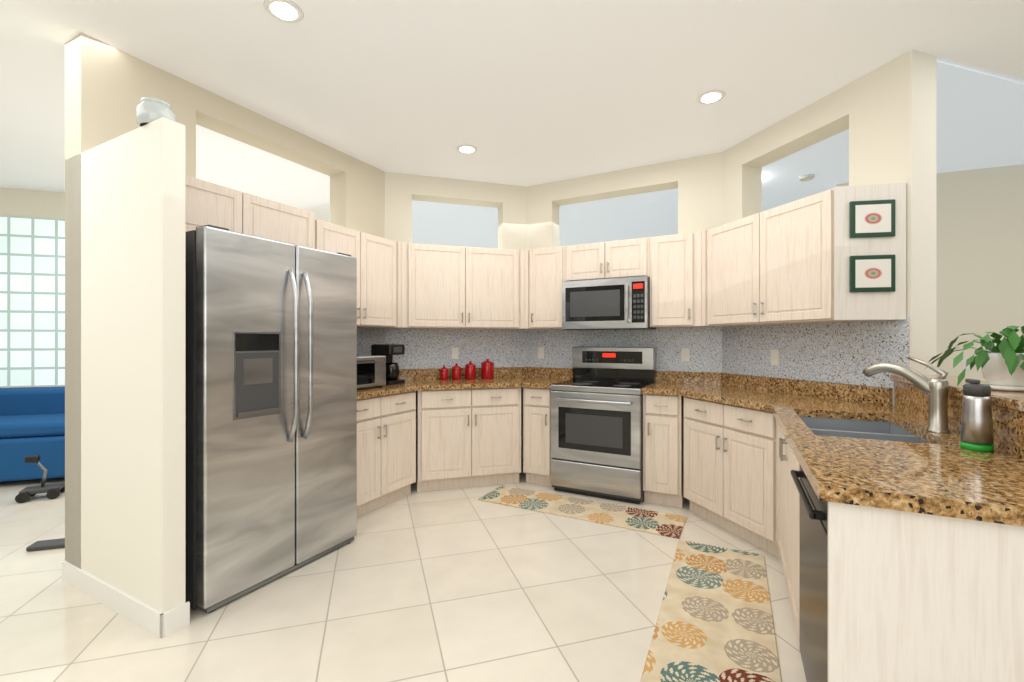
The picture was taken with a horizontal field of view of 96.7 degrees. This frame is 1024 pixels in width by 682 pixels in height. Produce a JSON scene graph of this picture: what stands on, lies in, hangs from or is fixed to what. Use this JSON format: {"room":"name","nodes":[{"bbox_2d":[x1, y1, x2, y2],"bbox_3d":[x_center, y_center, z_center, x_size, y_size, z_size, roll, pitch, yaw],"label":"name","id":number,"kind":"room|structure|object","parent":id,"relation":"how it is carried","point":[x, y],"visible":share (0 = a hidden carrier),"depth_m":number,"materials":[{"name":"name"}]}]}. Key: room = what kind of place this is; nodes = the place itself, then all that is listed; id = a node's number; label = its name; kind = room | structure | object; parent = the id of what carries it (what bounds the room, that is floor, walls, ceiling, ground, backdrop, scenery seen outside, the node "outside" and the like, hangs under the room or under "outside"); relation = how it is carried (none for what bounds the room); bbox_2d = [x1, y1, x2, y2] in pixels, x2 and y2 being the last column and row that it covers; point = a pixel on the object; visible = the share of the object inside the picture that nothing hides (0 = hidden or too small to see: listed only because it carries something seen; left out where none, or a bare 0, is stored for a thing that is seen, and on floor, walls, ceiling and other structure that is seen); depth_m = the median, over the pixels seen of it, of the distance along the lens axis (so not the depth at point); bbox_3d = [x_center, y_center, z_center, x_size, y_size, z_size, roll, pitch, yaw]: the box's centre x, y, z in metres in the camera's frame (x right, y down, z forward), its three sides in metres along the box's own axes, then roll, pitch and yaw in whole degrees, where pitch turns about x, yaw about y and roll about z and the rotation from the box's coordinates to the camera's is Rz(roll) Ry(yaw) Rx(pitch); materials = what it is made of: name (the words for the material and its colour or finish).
{"room":"kitchen","nodes":[
{"label":"kitchen","id":0,"kind":"room"},
{"bbox_2d":[0,187,64,388],"bbox_3d":[-5.022,-0.160,4.954,4.600,2.900,0.150,0,0,-17],"label":"wall","id":1,"kind":"structure","parent":0,"point":[31,203],"depth_m":4.85,"materials":[{"name":"beige paint"}]},
{"bbox_2d":[0,216,64,387],"bbox_3d":[-5.570,-0.410,4.692,2.280,1.800,0.029,0,0,-17],"label":"window","id":2,"kind":"structure","parent":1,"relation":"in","point":[32,302],"depth_m":4.83,"materials":[{"name":"white glass"}]},
{"bbox_2d":[62,117,189,637],"bbox_3d":[-1.949,0.155,2.265,1.027,2.270,0.114,0,0,28],"label":"wall","id":3,"kind":"structure","parent":0,"point":[131,306],"depth_m":2.12,"materials":[{"name":"white paint"}]},
{"bbox_2d":[136,97,175,126],"bbox_3d":[-1.643,-1.042,2.103,0.148,0.121,0.148,0,0,28],"label":"jar","id":4,"kind":"object","parent":3,"relation":"on","point":[149,109],"visible":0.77,"depth_m":2.05,"materials":[{"name":"white ceramic"}]},
{"bbox_2d":[65,32,384,567],"bbox_3d":[-1.797,-0.160,3.432,0.200,2.900,2.293,0,0,28],"label":"wall","id":5,"kind":"structure","parent":0,"point":[108,87],"depth_m":2.63,"materials":[{"name":"beige paint"}]},
{"bbox_2d":[185,175,256,235],"bbox_3d":[-1.899,-0.740,2.630,0.358,0.340,0.580,0,0,28],"label":"upper cabinet","id":6,"kind":"object","parent":5,"relation":"attached to","point":[206,203],"depth_m":2.63,"materials":[{"name":"brown wood"}]},
{"bbox_2d":[257,196,320,249],"bbox_3d":[-1.676,-0.740,3.049,0.358,0.340,0.581,0,0,28],"label":"upper cabinet","id":7,"kind":"object","parent":5,"relation":"attached to","point":[277,221],"depth_m":3.02,"materials":[{"name":"brown wood"}]},
{"bbox_2d":[321,220,401,327],"bbox_3d":[-1.338,-0.500,3.723,0.322,0.760,0.907,0,0,28],"label":"upper cabinet","id":8,"kind":"object","parent":5,"relation":"attached to","point":[379,282],"depth_m":3.75,"materials":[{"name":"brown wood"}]},
{"bbox_2d":[357,327,384,354],"bbox_3d":[-1.465,0.065,3.835,0.004,0.409,1.097,0,0,28],"label":"tile backsplash","id":9,"kind":"structure","parent":5,"relation":"attached to","point":[367,338],"depth_m":4.13,"materials":[{"name":"tile"}]},
{"bbox_2d":[0,465,806,681],"bbox_3d":[-0.500,1.300,4.000,17.000,0.080,14.000,0,0,0],"label":"floor","id":10,"kind":"structure","parent":0,"point":[465,584],"depth_m":2.19,"materials":[{"name":"tile"}]},
{"bbox_2d":[0,387,64,481],"bbox_3d":[-4.978,0.890,4.330,2.420,0.800,0.950,0,0,-17],"label":"sofa","id":11,"kind":"object","parent":10,"relation":"on","point":[32,421],"visible":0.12,"depth_m":4.11,"materials":[{"name":"blue fabric"}]},
{"bbox_2d":[15,455,64,502],"bbox_3d":[-3.870,1.115,3.750,0.258,0.350,0.200,0,0,-30],"label":"exercise equipment","id":12,"kind":"object","parent":10,"relation":"on","point":[54,491],"visible":0.92,"depth_m":3.71,"materials":[{"name":"grey"}]},
{"bbox_2d":[185,225,356,612],"bbox_3d":[-1.539,0.369,2.698,0.884,1.842,0.930,0,0,28],"label":"refrigerator","id":13,"kind":"object","parent":10,"relation":"on","point":[270,410],"visible":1,"depth_m":2.37,"materials":[{"name":"grey metal"}]},
{"bbox_2d":[357,391,415,516],"bbox_3d":[-1.244,0.851,3.575,0.634,0.879,0.845,0,0,28],"label":"base cabinet","id":14,"kind":"object","parent":10,"relation":"on","point":[386,449],"visible":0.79,"depth_m":3.49,"materials":[{"name":"brown wood"}]},
{"bbox_2d":[357,383,419,398],"bbox_3d":[-1.185,0.340,3.685,0.636,0.140,1.098,0,0,28],"label":"countertop","id":15,"kind":"structure","parent":14,"relation":"on","point":[369,392],"depth_m":3.53,"materials":[{"name":"stone"}]},
{"bbox_2d":[357,355,385,388],"bbox_3d":[-1.261,0.244,3.578,0.410,0.250,0.400,0,0,28],"label":"toaster oven","id":16,"kind":"object","parent":15,"relation":"on","point":[371,370],"visible":0.27,"depth_m":3.52,"materials":[{"name":"silver metal"}]},
{"bbox_2d":[371,344,404,384],"bbox_3d":[-1.076,0.199,3.955,0.222,0.340,0.190,0,0,28],"label":"coffee maker","id":17,"kind":"object","parent":15,"relation":"on","point":[388,351],"visible":0.73,"depth_m":3.89,"materials":[{"name":"black plastic"}]},
{"bbox_2d":[415,387,520,491],"bbox_3d":[-0.434,0.851,4.225,0.916,0.879,0.634,0,0,-17],"label":"base cabinet","id":18,"kind":"object","parent":10,"relation":"on","point":[468,438],"visible":1,"depth_m":3.95,"materials":[{"name":"brown wood"}]},
{"bbox_2d":[398,367,526,389],"bbox_3d":[-0.434,0.340,4.224,1.418,0.140,0.636,0,0,-17],"label":"countertop","id":19,"kind":"structure","parent":18,"relation":"on","point":[429,379],"depth_m":4.35,"materials":[{"name":"stone"}]},
{"bbox_2d":[440,365,447,379],"bbox_3d":[-0.653,0.300,4.369,0.082,0.139,0.082,0,0,-9],"label":"canister","id":20,"kind":"object","parent":19,"relation":"on","point":[443,371],"depth_m":4.33,"materials":[{"name":"red ceramic"}]},
{"bbox_2d":[452,363,460,378],"bbox_3d":[-0.538,0.292,4.404,0.094,0.154,0.095,0,0,-9],"label":"canister","id":21,"kind":"object","parent":19,"relation":"on","point":[456,370],"depth_m":4.37,"materials":[{"name":"red ceramic"}]},
{"bbox_2d":[465,361,475,378],"bbox_3d":[-0.406,0.282,4.445,0.106,0.174,0.107,0,0,-9],"label":"canister","id":22,"kind":"object","parent":19,"relation":"on","point":[470,368],"depth_m":4.40,"materials":[{"name":"red ceramic"}]},
{"bbox_2d":[481,359,493,378],"bbox_3d":[-0.242,0.272,4.494,0.126,0.194,0.128,0,0,-9],"label":"canister","id":23,"kind":"object","parent":19,"relation":"on","point":[487,368],"depth_m":4.44,"materials":[{"name":"red ceramic"}]},
{"bbox_2d":[523,387,551,486],"bbox_3d":[0.362,0.851,4.282,0.289,0.880,0.606,0,0,28],"label":"base cabinet","id":24,"kind":"object","parent":10,"relation":"on","point":[537,458],"depth_m":4.02,"materials":[{"name":"brown wood"}]},
{"bbox_2d":[478,485,686,538],"bbox_3d":[0.498,1.285,3.504,1.550,0.008,0.400,0,0,28],"label":"rug","id":25,"kind":"object","parent":10,"relation":"on","point":[657,523],"visible":0.96,"depth_m":3.44,"materials":[{"name":"beige fabric"}]},
{"bbox_2d":[550,347,655,503],"bbox_3d":[0.797,0.672,3.974,0.764,1.235,0.680,0,0,28],"label":"stove","id":26,"kind":"object","parent":10,"relation":"on","point":[597,426],"visible":1,"depth_m":3.77,"materials":[{"name":"grey metal"}]},
{"bbox_2d":[643,394,685,507],"bbox_3d":[1.296,0.851,3.785,0.287,0.880,0.606,0,0,28],"label":"base cabinet","id":27,"kind":"object","parent":10,"relation":"on","point":[663,449],"depth_m":3.52,"materials":[{"name":"brown wood"}]},
{"bbox_2d":[522,367,720,394],"bbox_3d":[0.822,0.340,4.021,1.848,0.140,0.636,0,0,28],"label":"countertop","id":28,"kind":"structure","parent":27,"relation":"on","point":[670,382],"depth_m":3.99,"materials":[{"name":"stone"}]},
{"bbox_2d":[640,540,781,681],"bbox_3d":[0.940,1.285,2.105,0.480,0.008,1.620,0,0,26],"label":"rug","id":29,"kind":"object","parent":10,"relation":"on","point":[714,622],"visible":1,"depth_m":2.07,"materials":[{"name":"beige fabric"}]},
{"bbox_2d":[684,396,780,558],"bbox_3d":[1.685,0.851,3.123,0.634,0.879,0.856,0,0,-17],"label":"base cabinet","id":30,"kind":"object","parent":10,"relation":"on","point":[730,468],"visible":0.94,"depth_m":2.95,"materials":[{"name":"brown wood"}]},
{"bbox_2d":[679,373,891,411],"bbox_3d":[1.682,0.340,3.128,0.636,0.140,1.346,0,0,-17],"label":"countertop","id":31,"kind":"structure","parent":30,"relation":"on","point":[759,392],"depth_m":3.00,"materials":[{"name":"stone"}]},
{"bbox_2d":[778,424,793,616],"bbox_3d":[1.663,0.756,2.018,0.775,1.068,0.978,0,0,26],"label":"base cabinet","id":32,"kind":"object","parent":10,"relation":"on","point":[785,453],"depth_m":2.17,"materials":[{"name":"brown wood"}]},
{"bbox_2d":[791,465,827,681],"bbox_3d":[1.215,0.853,1.353,0.617,0.875,0.600,0,0,26],"label":"dishwasher","id":33,"kind":"object","parent":10,"relation":"on","point":[814,581],"visible":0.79,"depth_m":1.43,"materials":[{"name":"stainless steel"},{"name":"black plastic"}]},
{"bbox_2d":[794,454,1023,681],"bbox_3d":[1.330,0.756,1.335,0.775,1.068,0.716,0,0,26],"label":"base cabinet","id":34,"kind":"object","parent":10,"relation":"on","point":[916,597],"depth_m":1.10,"materials":[{"name":"brown wood"}]},
{"bbox_2d":[772,381,1023,526],"bbox_3d":[1.487,0.316,1.872,0.636,0.188,1.872,0,0,26],"label":"countertop","id":35,"kind":"structure","parent":34,"relation":"on","point":[944,474],"depth_m":1.37,"materials":[{"name":"stone"}]},
{"bbox_2d":[799,416,930,443],"bbox_3d":[1.553,0.496,2.050,0.436,0.170,0.796,0,0,26],"label":"sink","id":36,"kind":"object","parent":35,"relation":"in","point":[867,429],"visible":0.08,"depth_m":2.32,"materials":[{"name":"silver metal"}]},
{"bbox_2d":[862,356,949,432],"bbox_3d":[1.685,0.216,1.958,0.254,0.306,0.214,0,0,26],"label":"faucet","id":37,"kind":"object","parent":35,"relation":"on","point":[935,390],"visible":1,"depth_m":1.85,"materials":[{"name":"silver metal"}]},
{"bbox_2d":[960,379,993,451],"bbox_3d":[1.585,0.251,1.556,0.082,0.236,0.101,0,0,26],"label":"soap dispenser","id":38,"kind":"object","parent":35,"relation":"on","point":[976,434],"visible":1,"depth_m":1.52,"materials":[{"name":"silver metal"}]},
{"bbox_2d":[385,172,526,464],"bbox_3d":[-0.557,-0.160,4.628,1.591,2.900,0.200,0,0,-17],"label":"wall","id":39,"kind":"structure","parent":0,"point":[403,191],"depth_m":4.55,"materials":[{"name":"beige paint"}]},
{"bbox_2d":[385,327,526,368],"bbox_3d":[-0.527,0.065,4.529,1.419,0.409,0.004,0,0,-17],"label":"tile backsplash","id":40,"kind":"structure","parent":39,"relation":"attached to","point":[428,348],"depth_m":4.53,"materials":[{"name":"tile"}]},
{"bbox_2d":[452,348,458,358],"bbox_3d":[-0.565,0.122,4.512,0.070,0.115,0.004,0,0,-17],"label":"electrical outlet","id":41,"kind":"object","parent":40,"relation":"attached to","point":[455,353],"visible":1,"depth_m":4.51,"materials":[{"name":"white plastic"}]},
{"bbox_2d":[402,242,523,328],"bbox_3d":[-0.474,-0.500,4.357,1.150,0.760,0.350,0,0,-17],"label":"upper cabinet","id":42,"kind":"object","parent":39,"relation":"attached to","point":[452,287],"visible":1,"depth_m":4.21,"materials":[{"name":"beige wood"}]},
{"bbox_2d":[0,0,1023,247],"bbox_3d":[-0.500,-1.626,4.000,17.000,0.068,14.000,0,0,0],"label":"ceiling","id":43,"kind":"structure","parent":0,"point":[525,92],"depth_m":2.82,"materials":[{"name":"white paint"}]},
{"bbox_2d":[263,0,303,22],"bbox_3d":[-1.109,-1.606,2.213,0.176,0.006,0.176,0,0,0],"label":"recessed light","id":44,"kind":"object","parent":43,"relation":"in","point":[287,11],"visible":1,"depth_m":2.21,"materials":[{"name":"white"}]},
{"bbox_2d":[457,145,476,153],"bbox_3d":[-0.377,-1.606,3.815,0.176,0.006,0.176,0,0,0],"label":"recessed light","id":45,"kind":"object","parent":43,"relation":"in","point":[467,149],"visible":1,"depth_m":3.81,"materials":[{"name":"white"}]},
{"bbox_2d":[697,90,725,104],"bbox_3d":[1.313,-1.606,3.002,0.176,0.006,0.176,0,0,0],"label":"recessed light","id":46,"kind":"object","parent":43,"relation":"in","point":[710,97],"visible":1,"depth_m":2.99,"materials":[{"name":"white"}]},
{"bbox_2d":[799,174,814,180],"bbox_3d":[2.850,-1.578,4.400,0.130,0.028,0.128,0,0,0],"label":"smoke detector","id":47,"kind":"object","parent":43,"relation":"attached to","point":[807,177],"visible":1,"depth_m":4.38,"materials":[{"name":"white plastic"}]},
{"bbox_2d":[527,152,722,372],"bbox_3d":[1.020,-0.160,4.393,2.022,2.900,0.200,0,0,28],"label":"wall","id":48,"kind":"structure","parent":0,"point":[697,181],"depth_m":4.20,"materials":[{"name":"beige paint"}]},
{"bbox_2d":[524,246,563,328],"bbox_3d":[0.376,-0.500,4.431,0.408,0.760,0.322,0,0,28],"label":"upper cabinet","id":49,"kind":"object","parent":48,"relation":"attached to","point":[543,267],"depth_m":4.29,"materials":[{"name":"brown wood"}]},
{"bbox_2d":[564,237,651,280],"bbox_3d":[0.894,-0.713,4.155,0.762,0.335,0.322,0,0,28],"label":"upper cabinet","id":50,"kind":"object","parent":48,"relation":"attached to","point":[628,257],"depth_m":3.99,"materials":[{"name":"brown wood"}]},
{"bbox_2d":[562,276,655,329],"bbox_3d":[0.868,-0.320,4.106,0.758,0.441,0.431,0,0,28],"label":"microwave","id":51,"kind":"object","parent":50,"relation":"attached to","point":[612,304],"visible":1,"depth_m":3.94,"materials":[{"name":"grey metal"}]},
{"bbox_2d":[527,326,721,372],"bbox_3d":[0.971,0.065,4.302,1.850,0.409,0.004,0,0,27],"label":"tile backsplash","id":52,"kind":"structure","parent":48,"relation":"attached to","point":[704,344],"depth_m":4.15,"materials":[{"name":"tile"}]},
{"bbox_2d":[538,347,543,358],"bbox_3d":[0.296,0.122,4.656,0.070,0.115,0.005,0,0,28],"label":"electrical outlet","id":53,"kind":"object","parent":52,"relation":"attached to","point":[540,352],"visible":1,"depth_m":4.65,"materials":[{"name":"white plastic"}]},
{"bbox_2d":[681,348,689,361],"bbox_3d":[1.526,0.122,4.002,0.070,0.115,0.004,0,0,28],"label":"electrical outlet","id":54,"kind":"object","parent":52,"relation":"attached to","point":[685,354],"visible":1,"depth_m":4.00,"materials":[{"name":"white plastic"}]},
{"bbox_2d":[650,231,704,327],"bbox_3d":[1.412,-0.500,3.880,0.406,0.760,0.322,0,0,28],"label":"upper cabinet","id":55,"kind":"object","parent":48,"relation":"attached to","point":[670,266],"depth_m":3.73,"materials":[{"name":"brown wood"}]},
{"bbox_2d":[723,51,909,405],"bbox_3d":[2.082,-0.160,3.263,0.200,2.900,1.496,0,0,-17],"label":"wall","id":56,"kind":"structure","parent":0,"point":[870,111],"depth_m":2.81,"materials":[{"name":"beige paint"}]},
{"bbox_2d":[702,186,877,325],"bbox_3d":[1.831,-0.500,3.165,0.322,0.760,1.096,0,0,-17],"label":"upper cabinet","id":57,"kind":"object","parent":56,"relation":"attached to","point":[788,263],"depth_m":2.87,"materials":[{"name":"brown wood"}]},
{"bbox_2d":[850,199,894,237],"bbox_3d":[2.021,-0.685,2.551,0.225,0.205,0.016,0,0,10],"label":"picture","id":58,"kind":"object","parent":57,"relation":"attached to","point":[873,218],"visible":1,"depth_m":2.54,"materials":[{"name":"green"}]},
{"bbox_2d":[850,255,894,291],"bbox_3d":[2.021,-0.378,2.551,0.225,0.205,0.016,0,0,10],"label":"picture","id":59,"kind":"object","parent":57,"relation":"attached to","point":[872,273],"visible":1,"depth_m":2.54,"materials":[{"name":"green"}]},
{"bbox_2d":[722,316,908,387],"bbox_3d":[1.995,0.065,3.194,0.004,0.409,1.405,0,0,-17],"label":"tile backsplash","id":60,"kind":"structure","parent":56,"relation":"attached to","point":[841,352],"depth_m":3.02,"materials":[{"name":"tile"}]},
{"bbox_2d":[771,350,778,365],"bbox_3d":[1.940,0.122,3.359,0.004,0.115,0.070,0,0,-17],"label":"electrical outlet","id":61,"kind":"object","parent":60,"relation":"attached to","point":[774,357],"visible":1,"depth_m":3.35,"materials":[{"name":"white plastic"}]},
{"bbox_2d":[910,50,935,374],"bbox_3d":[2.302,-0.160,2.544,0.200,2.900,0.006,0,0,-17],"label":"wall","id":62,"kind":"structure","parent":0,"point":[922,206],"depth_m":2.54,"materials":[{"name":"white paint"}]},
{"bbox_2d":[835,164,1023,380],"bbox_3d":[5.646,-0.160,3.753,5.000,2.900,0.150,0,0,22],"label":"wall","id":63,"kind":"structure","parent":0,"point":[980,252],"depth_m":4.21,"materials":[{"name":"beige paint"}]},
{"bbox_2d":[963,358,972,369],"bbox_3d":[4.245,0.212,4.235,0.070,0.115,0.004,0,0,22],"label":"electrical outlet","id":64,"kind":"object","parent":63,"relation":"attached to","point":[964,364],"visible":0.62,"depth_m":4.24,"materials":[{"name":"white plastic"}]},
{"bbox_3d":[1.857,0.756,1.722,0.146,1.068,1.825,0,0,26],"label":"wall","id":65,"kind":"structure","parent":0,"visible":0},
{"bbox_2d":[890,374,1023,412],"bbox_3d":[1.849,0.203,1.681,0.265,0.035,1.865,0,0,26],"label":"countertop ledge","id":66,"kind":"object","parent":65,"relation":"on","point":[1012,400],"visible":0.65,"depth_m":1.63,"materials":[{"name":"stone"}]},
{"bbox_2d":[925,325,1023,391],"bbox_3d":[1.905,0.058,1.721,0.467,0.252,0.438,0,0,26],"label":"plant","id":67,"kind":"object","parent":66,"relation":"on","point":[1001,364],"visible":0.96,"depth_m":1.68,"materials":[{"name":"green plant"}]}
]}

